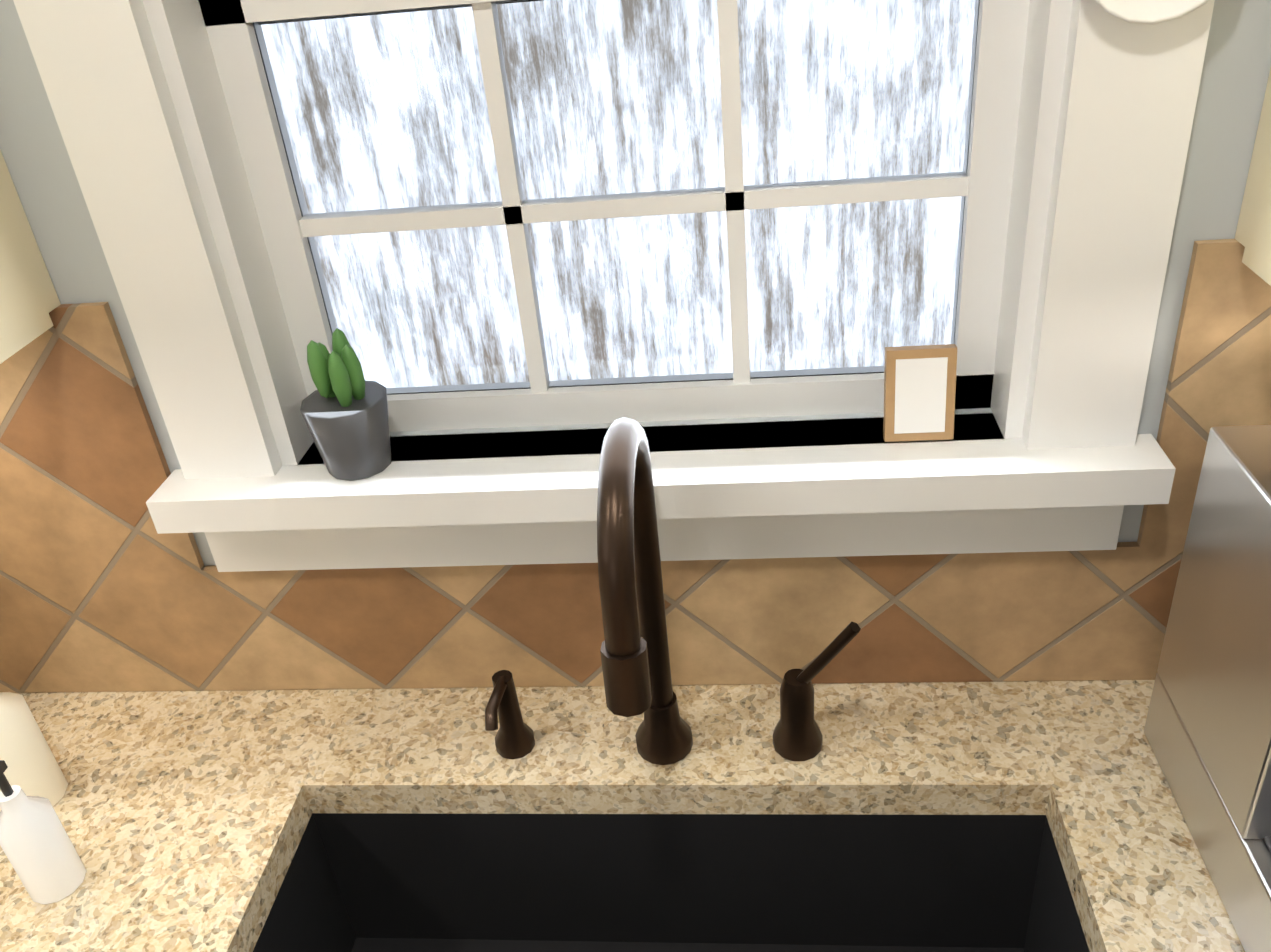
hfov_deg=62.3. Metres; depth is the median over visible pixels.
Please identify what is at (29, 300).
upper cabinet
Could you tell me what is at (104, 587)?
tile backsplash
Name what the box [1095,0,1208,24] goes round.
plate
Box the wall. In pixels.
[0,0,1270,565]
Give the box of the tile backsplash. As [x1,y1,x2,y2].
[0,239,1270,692]
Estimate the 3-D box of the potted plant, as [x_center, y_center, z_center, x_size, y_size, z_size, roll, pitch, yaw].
[-0.268,-0.068,0.966,0.080,0.134,0.080,-2,31,6]
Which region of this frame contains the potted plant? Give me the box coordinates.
[300,328,390,480]
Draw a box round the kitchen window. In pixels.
[13,0,1214,571]
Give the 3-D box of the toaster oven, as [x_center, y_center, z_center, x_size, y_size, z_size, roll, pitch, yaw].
[0.601,0.169,0.694,0.310,0.415,0.422,-2,31,6]
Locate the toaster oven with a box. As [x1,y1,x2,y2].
[1144,425,1270,951]
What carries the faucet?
on the countertop
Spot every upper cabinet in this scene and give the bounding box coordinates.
[0,150,60,363]
[1234,67,1270,285]
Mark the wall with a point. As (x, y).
(1218, 158)
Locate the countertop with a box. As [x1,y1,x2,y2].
[0,680,1244,951]
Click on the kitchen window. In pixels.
(457, 214)
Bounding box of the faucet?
[485,417,860,764]
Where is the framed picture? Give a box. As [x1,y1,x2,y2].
[883,344,956,441]
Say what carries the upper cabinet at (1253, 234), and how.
attached to the wall
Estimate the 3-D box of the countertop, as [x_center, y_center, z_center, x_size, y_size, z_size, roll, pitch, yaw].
[-0.463,0.422,0.906,2.668,0.454,0.648,-2,31,6]
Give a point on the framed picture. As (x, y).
(919, 391)

